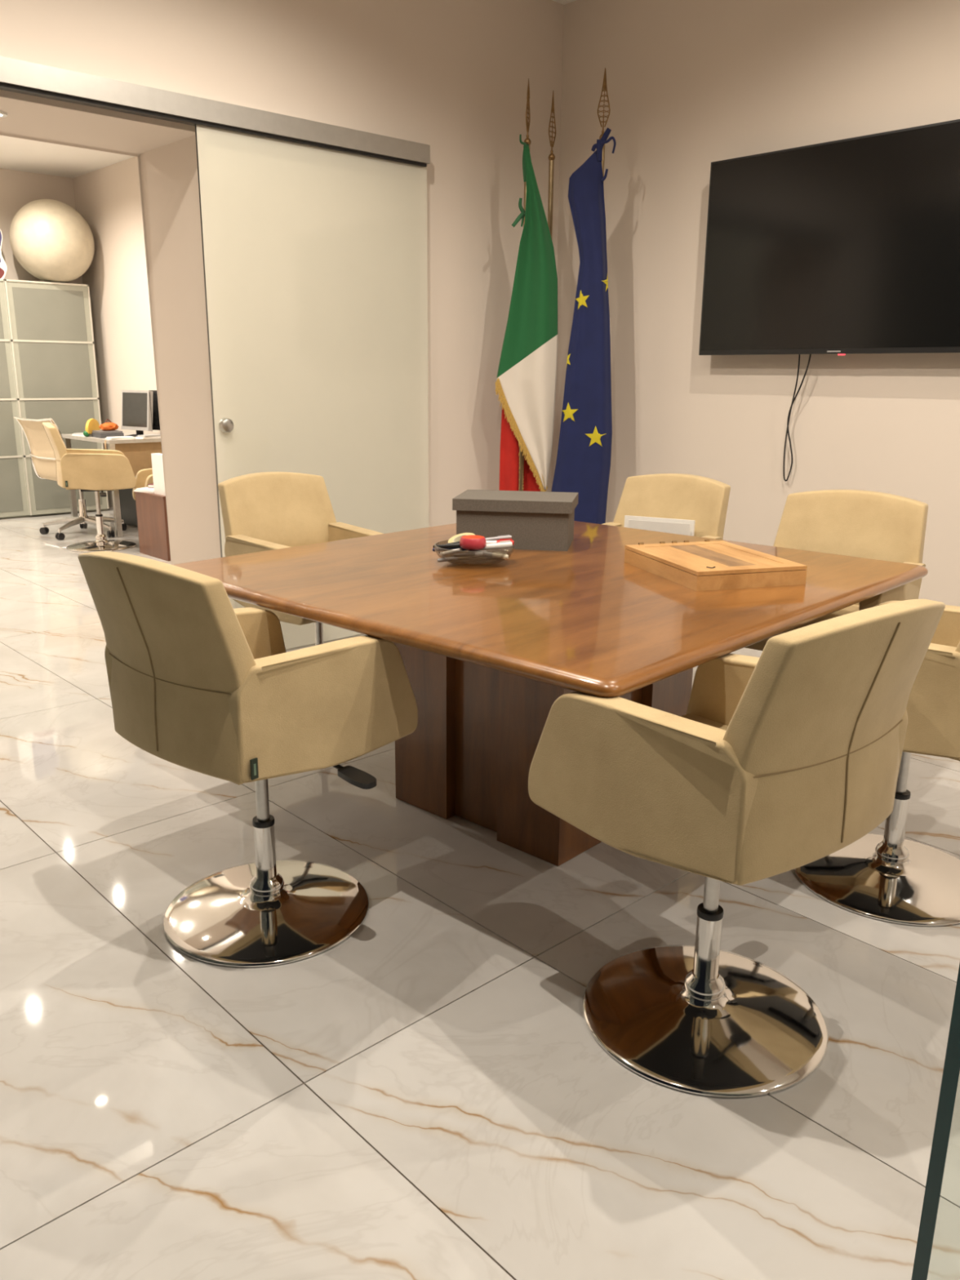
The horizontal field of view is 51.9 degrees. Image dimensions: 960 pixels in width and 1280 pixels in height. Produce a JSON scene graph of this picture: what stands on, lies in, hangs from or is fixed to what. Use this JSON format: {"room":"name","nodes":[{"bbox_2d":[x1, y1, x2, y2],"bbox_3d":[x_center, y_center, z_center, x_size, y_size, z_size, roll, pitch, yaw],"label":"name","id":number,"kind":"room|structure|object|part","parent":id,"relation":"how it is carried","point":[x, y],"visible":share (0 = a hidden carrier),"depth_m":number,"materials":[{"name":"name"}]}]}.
{"room":"office","nodes":[
{"label":"office","id":0,"kind":"room"},
{"bbox_2d":[0,168,82,284],"bbox_3d":[-5.471,-2.344,7.562,5.100,3.000,0.150,-13,20,-41],"label":"wall","id":1,"kind":"structure","parent":0,"point":[18,188],"depth_m":8.54,"materials":[{"name":"paint"}]},
{"bbox_2d":[0,135,134,177],"bbox_3d":[-3.810,-3.249,5.394,5.200,0.100,5.120,-13,20,-41],"label":"ceiling","id":2,"kind":"structure","parent":0,"point":[15,153],"depth_m":7.94,"materials":[{"name":"white paint"}]},
{"bbox_2d":[73,156,159,507],"bbox_3d":[-1.931,-2.287,7.462,0.150,3.000,5.120,-13,20,-41],"label":"wall","id":3,"kind":"structure","parent":0,"point":[108,198],"depth_m":8.46,"materials":[{"name":"paint"}]},
{"bbox_2d":[0,0,564,647],"bbox_3d":[-1.180,-1.550,4.356,4.080,3.200,0.605,-13,20,-41],"label":"wall","id":4,"kind":"structure","parent":0,"point":[358,307],"depth_m":4.42,"materials":[{"name":"paint"}]},
{"bbox_2d":[0,110,7,117],"bbox_3d":[-1.794,-1.946,3.647,0.088,0.008,0.088,-13,20,-41],"label":"recessed light","id":5,"kind":"object","parent":4,"relation":"in","point":[2,114],"visible":1,"depth_m":3.65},
{"bbox_2d":[0,56,430,557],"bbox_3d":[-1.080,-1.003,4.113,2.220,2.246,0.089,-13,20,-41],"label":"door","id":6,"kind":"structure","parent":4,"relation":"in","point":[225,424],"depth_m":3.82,"materials":[{"name":"metal"}]},
{"bbox_3d":[-1.073,-2.044,3.834,2.219,0.090,0.085,-13,20,-41],"label":"door rail","id":7,"kind":"part","parent":6,"relation":"part of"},
{"bbox_3d":[-1.057,-0.896,4.122,0.061,0.061,0.028,-13,20,-41],"label":"knob","id":8,"kind":"part","parent":6,"relation":"part of","materials":[{"name":"metal"}]},
{"bbox_2d":[0,506,959,1279],"bbox_3d":[-0.636,0.394,3.400,7.400,0.050,13.924,-13,20,-41],"label":"floor","id":9,"kind":"structure","parent":0,"point":[428,1093],"depth_m":1.88,"materials":[{"name":"tile"}]},
{"bbox_2d":[0,279,108,519],"bbox_3d":[-4.083,-2.071,8.554,1.430,1.980,0.418,-13,20,-41],"label":"tall cabinet","id":10,"kind":"object","parent":9,"relation":"on","point":[48,366],"visible":0.89,"depth_m":8.53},
{"bbox_3d":[-4.209,-2.672,8.014,0.610,0.416,0.004,-13,20,-41],"label":"pane","id":11,"kind":"part","parent":10,"relation":"part of","materials":[{"name":"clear glass"}]},
{"bbox_2d":[0,229,7,279],"bbox_3d":[-4.123,-3.269,8.152,0.359,0.542,0.014,-10,19,-35],"label":"board","id":12,"kind":"object","parent":10,"relation":"on","point":[3,268],"visible":0.94,"depth_m":8.27,"materials":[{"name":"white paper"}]},
{"bbox_3d":[-4.213,-2.228,8.134,0.610,0.456,0.004,-13,20,-41],"label":"pane","id":13,"kind":"part","parent":10,"relation":"part of","materials":[{"name":"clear glass"}]},
{"bbox_3d":[-4.213,-1.996,8.194,0.720,0.016,0.008,-13,20,-41],"label":"rail","id":14,"kind":"part","parent":10,"relation":"part of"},
{"bbox_3d":[-4.217,-1.765,8.258,0.610,0.456,0.004,-13,20,-41],"label":"pane","id":15,"kind":"part","parent":10,"relation":"part of","materials":[{"name":"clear glass"}]},
{"bbox_3d":[-4.217,-1.532,8.318,0.720,0.016,0.008,-13,20,-41],"label":"rail","id":16,"kind":"part","parent":10,"relation":"part of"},
{"bbox_3d":[-4.221,-1.301,8.383,0.610,0.456,0.004,-13,20,-41],"label":"pane","id":17,"kind":"part","parent":10,"relation":"part of","materials":[{"name":"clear glass"}]},
{"bbox_3d":[-4.223,-1.987,8.207,0.720,1.955,0.020,-13,20,-41],"label":"door","id":18,"kind":"part","parent":10,"relation":"part of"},
{"bbox_3d":[-3.679,-2.787,8.457,0.590,0.416,0.004,-13,20,-41],"label":"pane","id":19,"kind":"part","parent":10,"relation":"part of","materials":[{"name":"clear glass"}]},
{"bbox_2d":[8,199,94,283],"bbox_3d":[-3.655,-3.407,8.437,0.670,0.668,0.670,-13,20,-41],"label":"exercise ball","id":20,"kind":"object","parent":10,"relation":"on","point":[50,239],"visible":0.95,"depth_m":8.21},
{"bbox_3d":[-3.679,-2.574,8.512,0.700,0.016,0.008,-13,20,-41],"label":"rail","id":21,"kind":"part","parent":10,"relation":"part of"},
{"bbox_3d":[-3.683,-2.343,8.577,0.590,0.456,0.004,-13,20,-41],"label":"pane","id":22,"kind":"part","parent":10,"relation":"part of","materials":[{"name":"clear glass"}]},
{"bbox_3d":[-3.683,-2.110,8.637,0.700,0.016,0.008,-13,20,-41],"label":"rail","id":23,"kind":"part","parent":10,"relation":"part of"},
{"bbox_3d":[-3.687,-1.879,8.701,0.590,0.456,0.004,-13,20,-41],"label":"pane","id":24,"kind":"part","parent":10,"relation":"part of","materials":[{"name":"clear glass"}]},
{"bbox_3d":[-3.691,-1.416,8.826,0.590,0.456,0.004,-13,20,-41],"label":"pane","id":25,"kind":"part","parent":10,"relation":"part of","materials":[{"name":"grey glass"}]},
{"bbox_2d":[13,416,126,540],"bbox_3d":[-3.119,-1.277,7.683,0.638,0.913,0.700,11,18,34],"label":"office chair","id":26,"kind":"object","parent":9,"relation":"on","point":[42,454],"visible":0.6,"depth_m":7.54,"materials":[{"name":"metal"}]},
{"bbox_3d":[-3.341,-1.513,7.736,0.022,0.482,0.585,11,18,34],"label":"rail","id":27,"kind":"part","parent":26,"relation":"part of","materials":[{"name":"silver metal"}]},
{"bbox_3d":[-3.283,-1.440,7.437,0.430,0.460,0.137,11,18,34],"label":"backrest","id":28,"kind":"part","parent":26,"relation":"part of","materials":[{"name":"beige"}]},
{"bbox_3d":[-3.120,-1.275,7.723,0.431,0.042,0.448,11,18,34],"label":"seat","id":29,"kind":"part","parent":26,"relation":"part of","materials":[{"name":"beige"}]},
{"bbox_3d":[-2.973,-1.443,7.486,0.022,0.482,0.585,11,18,34],"label":"rail","id":30,"kind":"part","parent":26,"relation":"part of","materials":[{"name":"silver metal"}]},
{"bbox_3d":[-3.301,-0.939,7.791,0.285,0.079,0.052,0,15,-2],"label":"leg","id":31,"kind":"part","parent":26,"relation":"part of","materials":[{"name":"metal"}]},
{"bbox_3d":[-3.176,-0.898,7.641,0.052,0.079,0.285,5,16,15],"label":"leg","id":32,"kind":"part","parent":26,"relation":"part of","materials":[{"name":"metal"}]},
{"bbox_3d":[-3.130,-1.175,7.736,0.028,0.150,0.028,11,18,34],"label":"rod","id":33,"kind":"part","parent":26,"relation":"part of","materials":[{"name":"metal"}]},
{"bbox_3d":[-2.990,-0.915,7.710,0.285,0.079,0.052,10,18,32],"label":"leg","id":34,"kind":"part","parent":26,"relation":"part of","materials":[{"name":"metal"}]},
{"bbox_3d":[-3.007,-0.969,7.911,0.285,0.079,0.052,-13,20,-41],"label":"leg","id":35,"kind":"part","parent":26,"relation":"part of","materials":[{"name":"metal"}]},
{"bbox_2d":[42,422,136,552],"bbox_3d":[-2.785,-1.105,7.088,0.573,0.896,0.598,-6,16,-22],"label":"tub chair","id":36,"kind":"object","parent":9,"relation":"on","point":[96,470],"visible":1,"depth_m":6.91,"materials":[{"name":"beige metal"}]},
{"bbox_3d":[-2.992,-1.317,6.984,0.153,0.436,0.479,-6,16,-22],"label":"backrest","id":37,"kind":"part","parent":36,"relation":"part of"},
{"bbox_3d":[-2.841,-1.286,7.299,0.484,0.260,0.091,-6,16,-22],"label":"armrest","id":38,"kind":"part","parent":36,"relation":"part of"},
{"bbox_3d":[-2.775,-1.003,7.163,0.030,0.189,0.030,-6,16,-22],"label":"rod","id":39,"kind":"part","parent":36,"relation":"part of","materials":[{"name":"metal"}]},
{"bbox_3d":[-2.675,-1.182,6.917,0.484,0.260,0.091,-6,16,-22],"label":"armrest","id":40,"kind":"part","parent":36,"relation":"part of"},
{"bbox_3d":[-2.664,-1.041,6.961,0.045,0.035,0.248,-6,16,-22],"label":"lever","id":41,"kind":"part","parent":36,"relation":"part of","materials":[{"name":"black plastic"}]},
{"bbox_2d":[61,431,162,537],"bbox_3d":[-2.884,-1.304,8.120,0.680,0.741,0.960,-13,20,-41],"label":"office desk","id":42,"kind":"object","parent":9,"relation":"on","point":[138,452],"visible":0.33,"depth_m":7.68,"materials":[{"name":"wood"}]},
{"bbox_3d":[-3.410,-1.324,8.231,0.040,0.714,0.040,-13,20,-41],"label":"leg","id":43,"kind":"part","parent":42,"relation":"part of","materials":[{"name":"metal"}]},
{"bbox_2d":[71,432,92,436],"bbox_3d":[-3.161,-1.662,7.979,0.244,0.020,0.158,12,19,38],"label":"pile","id":44,"kind":"object","parent":42,"relation":"on","point":[74,433],"visible":0.43,"depth_m":7.94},
{"bbox_2d":[85,418,100,434],"bbox_3d":[-3.097,-1.710,7.888,0.060,0.118,0.176,4,15,12],"label":"disc","id":45,"kind":"object","parent":44,"relation":"on","point":[91,424],"visible":0.82,"depth_m":7.86,"materials":[{"name":"plastic"}]},
{"bbox_2d":[83,429,89,436],"bbox_3d":[-3.125,-1.643,7.837,0.052,0.058,0.052,-13,20,-41],"label":"ball","id":46,"kind":"object","parent":42,"relation":"on","point":[86,433],"visible":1,"depth_m":7.82,"materials":[{"name":"plastic"}]},
{"bbox_2d":[91,430,124,438],"bbox_3d":[-2.952,-1.634,7.822,0.180,0.050,0.220,-11,19,-36],"label":"tray","id":47,"kind":"object","parent":42,"relation":"on","point":[96,433],"visible":0.89,"depth_m":7.75,"materials":[{"name":"plastic"}]},
{"bbox_2d":[98,418,118,431],"bbox_3d":[-2.942,-1.707,7.824,0.135,0.089,0.158,8,17,26],"label":"pouch","id":48,"kind":"object","parent":47,"relation":"on","point":[107,426],"visible":1,"depth_m":7.79,"materials":[{"name":"fabric"}]},
{"bbox_3d":[-2.813,-1.152,7.609,0.040,0.714,0.040,-13,20,-41],"label":"leg","id":49,"kind":"part","parent":42,"relation":"part of","materials":[{"name":"metal"}]},
{"bbox_2d":[105,435,135,439],"bbox_3d":[-2.767,-1.554,7.593,0.194,0.018,0.136,-9,18,-32],"label":"pile","id":50,"kind":"object","parent":42,"relation":"on","point":[125,437],"visible":1,"depth_m":7.55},
{"bbox_2d":[120,390,152,436],"bbox_3d":[-2.756,-1.807,7.877,0.350,0.360,0.180,11,18,34],"label":"computer monitor","id":51,"kind":"object","parent":42,"relation":"on","point":[136,405],"visible":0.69,"depth_m":7.86,"materials":[{"name":"black plastic"}]},
{"bbox_3d":[-2.584,-1.430,7.768,0.620,0.255,0.025,-13,20,-41],"label":"modesty panel","id":52,"kind":"part","parent":42,"relation":"part of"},
{"bbox_2d":[135,434,160,439],"bbox_3d":[-2.592,-1.592,7.723,0.105,0.026,0.173,11,18,34],"label":"pile","id":53,"kind":"object","parent":42,"relation":"on","point":[148,436],"visible":0.86,"depth_m":7.68,"materials":[{"name":"paper"}]},
{"bbox_2d":[148,390,159,430],"bbox_3d":[-2.515,-1.807,7.882,0.350,0.360,0.180,8,17,26],"label":"computer monitor","id":54,"kind":"object","parent":42,"relation":"on","point":[156,425],"visible":0.02,"depth_m":7.92,"materials":[{"name":"black plastic"}]},
{"bbox_2d":[119,475,137,527],"bbox_3d":[-2.869,-1.173,8.255,0.186,0.420,0.420,-13,20,-41],"label":"computer tower","id":55,"kind":"object","parent":9,"relation":"on","point":[127,504],"visible":0.2,"depth_m":8.19,"materials":[{"name":"black plastic"}]},
{"bbox_2d":[132,468,153,500],"bbox_3d":[-2.297,-1.123,7.462,0.573,0.746,0.598,-7,17,-27],"label":"tub chair","id":56,"kind":"object","parent":9,"relation":"on","point":[144,477],"visible":0.04,"depth_m":7.46,"materials":[{"name":"beige leather"}]},
{"bbox_3d":[-2.218,-1.102,7.213,0.484,0.260,0.091,-7,17,-27],"label":"armrest","id":57,"kind":"part","parent":56,"relation":"part of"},
{"bbox_2d":[133,491,170,561],"bbox_3d":[-2.127,-0.825,6.944,0.406,0.440,0.452,-13,20,-41],"label":"base cabinet","id":58,"kind":"object","parent":9,"relation":"on","point":[151,508],"visible":0.39,"depth_m":6.79,"materials":[{"name":"brown wood"}]},
{"bbox_2d":[133,486,154,493],"bbox_3d":[-2.274,-1.051,6.894,0.196,0.022,0.196,9,17,28],"label":"pile","id":59,"kind":"object","parent":58,"relation":"on","point":[147,490],"visible":0.46,"depth_m":6.82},
{"bbox_2d":[147,483,153,488],"bbox_3d":[-2.237,-1.083,6.922,0.146,0.024,0.104,5,16,17],"label":"book","id":60,"kind":"object","parent":59,"relation":"on","point":[150,486],"visible":0.21,"depth_m":6.89,"materials":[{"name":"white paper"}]},
{"bbox_2d":[151,453,165,495],"bbox_3d":[-2.098,-1.131,6.718,0.182,0.270,0.200,-13,20,-41],"label":"stack","id":61,"kind":"object","parent":58,"relation":"on","point":[157,458],"visible":0.24,"depth_m":6.67,"materials":[{"name":"white paper"}]},
{"bbox_2d":[78,551,417,967],"bbox_3d":[-0.491,0.227,2.202,0.598,0.896,0.573,13,19,38],"label":"tub chair","id":62,"kind":"object","parent":9,"relation":"on","point":[198,682],"visible":1,"depth_m":2.06,"materials":[{"name":"beige leather"}]},
{"bbox_3d":[-0.654,0.039,2.010,0.479,0.436,0.153,13,19,38],"label":"backrest","id":63,"kind":"part","parent":62,"relation":"part of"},
{"bbox_3d":[-0.657,0.059,2.360,0.091,0.260,0.484,13,19,38],"label":"armrest","id":64,"kind":"part","parent":62,"relation":"part of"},
{"bbox_2d":[253,764,256,775],"bbox_3d":[-0.442,0.255,1.938,0.001,0.024,0.005,13,19,38],"label":"print","id":65,"kind":"object","parent":62,"relation":"attached to","point":[255,766],"depth_m":1.94},
{"bbox_3d":[-0.505,0.328,2.277,0.030,0.189,0.030,13,19,38],"label":"rod","id":66,"kind":"part","parent":62,"relation":"part of","materials":[{"name":"metal"}]},
{"bbox_3d":[-0.327,0.133,2.096,0.091,0.260,0.484,13,19,38],"label":"armrest","id":67,"kind":"part","parent":62,"relation":"part of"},
{"bbox_3d":[-0.320,0.273,2.145,0.248,0.035,0.045,13,19,38],"label":"lever","id":68,"kind":"part","parent":62,"relation":"part of","materials":[{"name":"black plastic"}]},
{"bbox_2d":[217,471,383,645],"bbox_3d":[-0.640,-0.144,3.600,0.573,0.884,0.598,14,20,42],"label":"tub chair","id":69,"kind":"object","parent":9,"relation":"on","point":[264,511],"visible":0.32,"depth_m":3.66,"materials":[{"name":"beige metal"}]},
{"bbox_3d":[-0.727,-0.213,3.418,0.484,0.260,0.091,14,20,42],"label":"armrest","id":70,"kind":"part","parent":69,"relation":"part of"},
{"bbox_3d":[-0.763,-0.406,3.709,0.153,0.436,0.479,14,20,42],"label":"backrest","id":71,"kind":"part","parent":69,"relation":"part of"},
{"bbox_3d":[-0.594,-0.032,3.639,0.030,0.177,0.030,14,20,42],"label":"rod","id":72,"kind":"part","parent":69,"relation":"part of","materials":[{"name":"metal"}]},
{"bbox_3d":[-0.432,-0.292,3.719,0.484,0.260,0.091,14,20,42],"label":"armrest","id":73,"kind":"part","parent":69,"relation":"part of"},
{"bbox_2d":[495,78,557,491],"bbox_3d":[0.236,-1.351,4.879,0.281,2.567,0.200,8,17,25],"label":"flag pole","id":74,"kind":"object","parent":9,"relation":"on","point":[526,378],"visible":0.9,"depth_m":4.82,"materials":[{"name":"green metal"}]},
{"bbox_2d":[173,520,928,866],"bbox_3d":[0.192,0.132,2.924,1.584,0.713,1.612,14,20,41],"label":"meeting table","id":75,"kind":"object","parent":9,"relation":"on","point":[486,651],"visible":0.65,"depth_m":2.59,"materials":[{"name":"brown wood"}]},
{"bbox_2d":[434,539,514,565],"bbox_3d":[-0.017,-0.251,2.863,0.234,0.053,0.234,-13,20,-41],"label":"glass bowl","id":76,"kind":"object","parent":75,"relation":"on","point":[498,561],"visible":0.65,"depth_m":2.84,"materials":[{"name":"glass"}]},
{"bbox_2d":[432,547,459,551],"bbox_3d":[-0.071,-0.272,2.868,0.135,0.028,0.013,-3,15,-12],"label":"pen","id":77,"kind":"object","parent":76,"relation":"in","point":[434,549],"visible":0.4,"depth_m":2.86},
{"bbox_2d":[432,543,461,548],"bbox_3d":[-0.076,-0.274,2.852,0.120,0.023,0.012,3,15,8],"label":"pen","id":78,"kind":"object","parent":76,"relation":"in","point":[450,545],"visible":0.56,"depth_m":2.85,"materials":[{"name":"plastic"}]},
{"bbox_2d":[445,541,459,544],"bbox_3d":[-0.046,-0.287,2.885,0.120,0.021,0.012,-8,17,-29],"label":"pen","id":79,"kind":"object","parent":76,"relation":"in","point":[458,542],"visible":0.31,"depth_m":2.87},
{"bbox_2d":[439,547,468,555],"bbox_3d":[-0.067,-0.260,2.845,0.125,0.020,0.011,-12,19,-38],"label":"pen","id":80,"kind":"object","parent":76,"relation":"in","point":[460,549],"visible":0.56,"depth_m":2.83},
{"bbox_2d":[436,555,472,562],"bbox_3d":[-0.062,-0.237,2.831,0.130,0.020,0.012,-6,17,-24],"label":"pen","id":81,"kind":"object","parent":76,"relation":"in","point":[450,558],"visible":0.51,"depth_m":2.81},
{"bbox_2d":[448,533,475,550],"bbox_3d":[-0.051,-0.288,2.905,0.086,0.046,0.086,0,15,0],"label":"tape roll","id":82,"kind":"object","parent":76,"relation":"in","point":[456,538],"visible":0.28,"depth_m":2.92,"materials":[{"name":"plastic"}]},
{"bbox_2d":[453,550,486,557],"bbox_3d":[-0.027,-0.245,2.808,0.100,0.016,0.011,-3,16,-14],"label":"pen","id":83,"kind":"object","parent":76,"relation":"in","point":[477,553],"visible":1,"depth_m":2.80,"materials":[{"name":"silver metal"}]},
{"bbox_2d":[457,555,504,559],"bbox_3d":[0.003,-0.236,2.821,0.140,0.017,0.011,2,15,6],"label":"pen","id":84,"kind":"object","parent":76,"relation":"in","point":[473,557],"visible":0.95,"depth_m":2.82,"materials":[{"name":"metal"}]},
{"bbox_2d":[467,549,508,559],"bbox_3d":[0.023,-0.244,2.813,0.120,0.021,0.015,6,16,19],"label":"pen","id":85,"kind":"object","parent":76,"relation":"in","point":[498,555],"visible":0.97,"depth_m":2.80,"materials":[{"name":"metal"}]},
{"bbox_2d":[459,534,486,549],"bbox_3d":[-0.020,-0.281,2.834,0.077,0.033,0.077,0,15,0],"label":"puck","id":86,"kind":"object","parent":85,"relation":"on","point":[472,541],"visible":1,"depth_m":2.81,"materials":[{"name":"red plastic"}]},
{"bbox_2d":[474,540,512,551],"bbox_3d":[0.039,-0.273,2.847,0.111,0.030,0.019,-1,15,-6],"label":"pen","id":87,"kind":"object","parent":76,"relation":"in","point":[505,544],"visible":0.81,"depth_m":2.84,"materials":[{"name":"plastic"}]},
{"bbox_2d":[485,534,511,540],"bbox_3d":[0.029,-0.297,2.897,0.130,0.021,0.010,-2,15,-8],"label":"pen","id":88,"kind":"object","parent":76,"relation":"in","point":[507,536],"visible":0.62,"depth_m":2.90,"materials":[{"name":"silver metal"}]},
{"bbox_2d":[485,538,514,545],"bbox_3d":[0.034,-0.284,2.875,0.130,0.024,0.018,2,15,4],"label":"pen","id":89,"kind":"object","parent":76,"relation":"in","point":[500,540],"visible":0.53,"depth_m":2.87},
{"bbox_3d":[0.008,0.200,2.731,0.215,0.674,0.020,14,20,41],"label":"pedestal panel","id":90,"kind":"part","parent":75,"relation":"part of","materials":[{"name":"brown wood"}]},
{"bbox_2d":[452,489,578,551],"bbox_3d":[0.119,-0.390,3.193,0.373,0.154,0.264,3,15,9],"label":"storage box","id":91,"kind":"object","parent":75,"relation":"on","point":[534,520],"visible":0.93,"depth_m":3.08,"materials":[{"name":"cardboard"}]},
{"bbox_3d":[0.120,-0.447,3.177,0.373,0.036,0.264,3,15,9],"label":"lid","id":92,"kind":"part","parent":91,"relation":"part of","materials":[{"name":"cardboard"}]},
{"bbox_3d":[0.386,0.199,2.747,0.020,0.674,0.215,14,20,41],"label":"pedestal panel","id":93,"kind":"part","parent":75,"relation":"part of","materials":[{"name":"brown wood"}]},
{"bbox_2d":[624,515,695,536],"bbox_3d":[0.660,-0.361,3.698,0.042,0.204,0.325,-14,21,-43],"label":"folder","id":94,"kind":"object","parent":75,"relation":"on","point":[682,526],"visible":0.36,"depth_m":3.65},
{"bbox_2d":[624,539,807,591],"bbox_3d":[0.642,-0.215,2.749,0.324,0.055,0.427,-4,16,-17],"label":"wooden box","id":95,"kind":"object","parent":75,"relation":"on","point":[706,565],"visible":1,"depth_m":2.63,"materials":[{"name":"brown wood"}]},
{"bbox_3d":[0.507,-0.222,2.700,0.040,0.010,0.331,-4,16,-17],"label":"lid frame","id":96,"kind":"part","parent":95,"relation":"part of","materials":[{"name":"brown wood"}]},
{"bbox_3d":[0.586,-0.279,2.915,0.324,0.010,0.045,-4,16,-17],"label":"lid frame","id":97,"kind":"part","parent":95,"relation":"part of","materials":[{"name":"brown wood"}]},
{"bbox_3d":[0.565,-0.226,2.718,0.080,0.009,0.330,-4,16,-17],"label":"lid panel","id":98,"kind":"part","parent":95,"relation":"part of","materials":[{"name":"brown wood"}]},
{"bbox_3d":[0.642,-0.231,2.742,0.080,0.009,0.330,-4,16,-17],"label":"lid panel","id":99,"kind":"part","parent":95,"relation":"part of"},
{"bbox_3d":[0.720,-0.237,2.766,0.080,0.009,0.330,-4,16,-17],"label":"lid panel","id":100,"kind":"part","parent":95,"relation":"part of","materials":[{"name":"brown wood"}]},
{"bbox_3d":[0.699,-0.185,2.568,0.324,0.010,0.045,-4,16,-17],"label":"lid frame","id":101,"kind":"part","parent":95,"relation":"part of","materials":[{"name":"brown wood"}]},
{"bbox_3d":[0.778,-0.242,2.784,0.040,0.010,0.331,-4,16,-17],"label":"lid frame","id":102,"kind":"part","parent":95,"relation":"part of","materials":[{"name":"brown wood"}]},
{"bbox_2d":[547,90,555,238],"bbox_3d":[0.342,-1.400,5.069,0.200,2.565,0.200,1,15,4],"label":"flag pole","id":103,"kind":"object","parent":9,"relation":"on","point":[551,157],"visible":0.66,"depth_m":4.82,"materials":[{"name":"gold metal"}]},
{"bbox_2d":[551,67,616,524],"bbox_3d":[0.509,-1.345,4.817,0.297,2.592,0.192,2,15,6],"label":"flag pole","id":104,"kind":"object","parent":9,"relation":"on","point":[583,462],"visible":0.92,"depth_m":4.78,"materials":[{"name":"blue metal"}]},
{"bbox_2d":[603,473,730,539],"bbox_3d":[0.555,-0.164,3.715,0.573,0.884,0.598,-14,21,-43],"label":"tub chair","id":105,"kind":"object","parent":9,"relation":"on","point":[703,500],"visible":0.16,"depth_m":3.72,"materials":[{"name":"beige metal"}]},
{"bbox_3d":[0.401,-0.300,3.776,0.484,0.260,0.091,-14,21,-43],"label":"armrest","id":106,"kind":"part","parent":105,"relation":"part of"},
{"bbox_3d":[0.702,-0.218,3.482,0.484,0.260,0.091,-14,21,-43],"label":"armrest","id":107,"kind":"part","parent":105,"relation":"part of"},
{"bbox_2d":[528,599,945,1097],"bbox_3d":[0.500,0.323,1.876,0.598,0.896,0.573,-11,19,-37],"label":"tub chair","id":108,"kind":"object","parent":9,"relation":"on","point":[778,762],"visible":0.97,"depth_m":1.69,"materials":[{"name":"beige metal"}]},
{"bbox_3d":[0.274,0.237,1.726,0.091,0.260,0.484,-11,19,-37],"label":"armrest","id":109,"kind":"part","parent":108,"relation":"part of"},
{"bbox_3d":[0.442,0.278,1.875,0.398,0.088,0.443,-11,19,-37],"label":"seat","id":110,"kind":"part","parent":108,"relation":"part of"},
{"bbox_3d":[0.451,0.436,1.904,0.030,0.189,0.030,-11,19,-37],"label":"rod","id":111,"kind":"part","parent":108,"relation":"part of","materials":[{"name":"metal"}]},
{"bbox_3d":[0.611,0.171,1.984,0.091,0.260,0.484,-11,19,-37],"label":"armrest","id":112,"kind":"part","parent":108,"relation":"part of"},
{"bbox_3d":[0.601,0.150,1.633,0.479,0.436,0.153,-11,19,-37],"label":"backrest","id":113,"kind":"part","parent":108,"relation":"part of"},
{"bbox_2d":[744,489,928,650],"bbox_3d":[1.061,-0.020,3.193,0.598,0.884,0.573,12,19,36],"label":"tub chair","id":114,"kind":"object","parent":9,"relation":"on","point":[860,523],"visible":0.2,"depth_m":3.21,"materials":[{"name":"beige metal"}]},
{"bbox_3d":[1.066,-0.040,3.126,0.398,0.088,0.443,12,19,36],"label":"seat","id":115,"kind":"part","parent":114,"relation":"part of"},
{"bbox_3d":[1.222,-0.272,3.274,0.479,0.436,0.153,12,19,36],"label":"backrest","id":116,"kind":"part","parent":114,"relation":"part of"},
{"bbox_3d":[1.237,-0.079,2.981,0.091,0.260,0.484,12,19,36],"label":"armrest","id":117,"kind":"part","parent":114,"relation":"part of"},
{"bbox_2d":[793,600,959,926],"bbox_3d":[1.107,0.183,2.437,0.598,0.884,0.573,-13,20,-41],"label":"tub chair","id":118,"kind":"object","parent":9,"relation":"on","point":[889,877],"visible":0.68,"depth_m":2.43,"materials":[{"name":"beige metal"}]},
{"bbox_3d":[1.058,0.298,2.462,0.030,0.177,0.030,-13,20,-41],"label":"rod","id":119,"kind":"part","parent":118,"relation":"part of","materials":[{"name":"metal"}]},
{"bbox_3d":[1.206,0.035,2.554,0.091,0.260,0.484,-13,20,-41],"label":"armrest","id":120,"kind":"part","parent":118,"relation":"part of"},
{"bbox_3d":[0.891,0.108,2.273,0.091,0.260,0.484,-13,20,-41],"label":"armrest","id":121,"kind":"part","parent":118,"relation":"part of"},
{"bbox_3d":[1.223,0.015,2.205,0.479,0.436,0.153,-13,20,-41],"label":"backrest","id":122,"kind":"part","parent":118,"relation":"part of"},
{"bbox_2d":[911,963,959,1279],"bbox_3d":[0.688,-0.134,0.483,0.950,2.496,0.010,-3,15,-12],"label":"glass door edge","id":123,"kind":"structure","parent":9,"relation":"on","point":[951,1070],"depth_m":0.48,"materials":[{"name":"glass"}]},
{"bbox_2d":[551,0,576,4],"bbox_3d":[1.711,-2.178,0.963,4.080,0.100,7.895,-13,20,-41],"label":"ceiling","id":124,"kind":"structure","parent":0,"point":[562,2],"depth_m":4.96,"materials":[{"name":"paint"}]},
{"bbox_2d":[551,0,959,606],"bbox_3d":[3.141,-1.054,2.646,0.150,3.200,7.895,-13,20,-41],"label":"wall","id":125,"kind":"structure","parent":0,"point":[692,85],"depth_m":4.54,"materials":[{"name":"paint"}]},
{"bbox_2d":[698,119,959,355],"bbox_3d":[1.577,-1.605,4.052,0.112,0.839,1.483,-13,20,-41],"label":"television","id":126,"kind":"object","parent":125,"relation":"attached to","point":[843,246],"visible":1,"depth_m":4.07,"materials":[{"name":"black plastic"}]},
{"bbox_2d":[782,354,811,481],"bbox_3d":[1.410,-0.996,4.408,0.034,0.577,0.114,-4,16,-17],"label":"cable","id":127,"kind":"object","parent":126,"relation":"hanging from","point":[802,382],"visible":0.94,"depth_m":4.43,"materials":[{"name":"plastic"}]}
]}

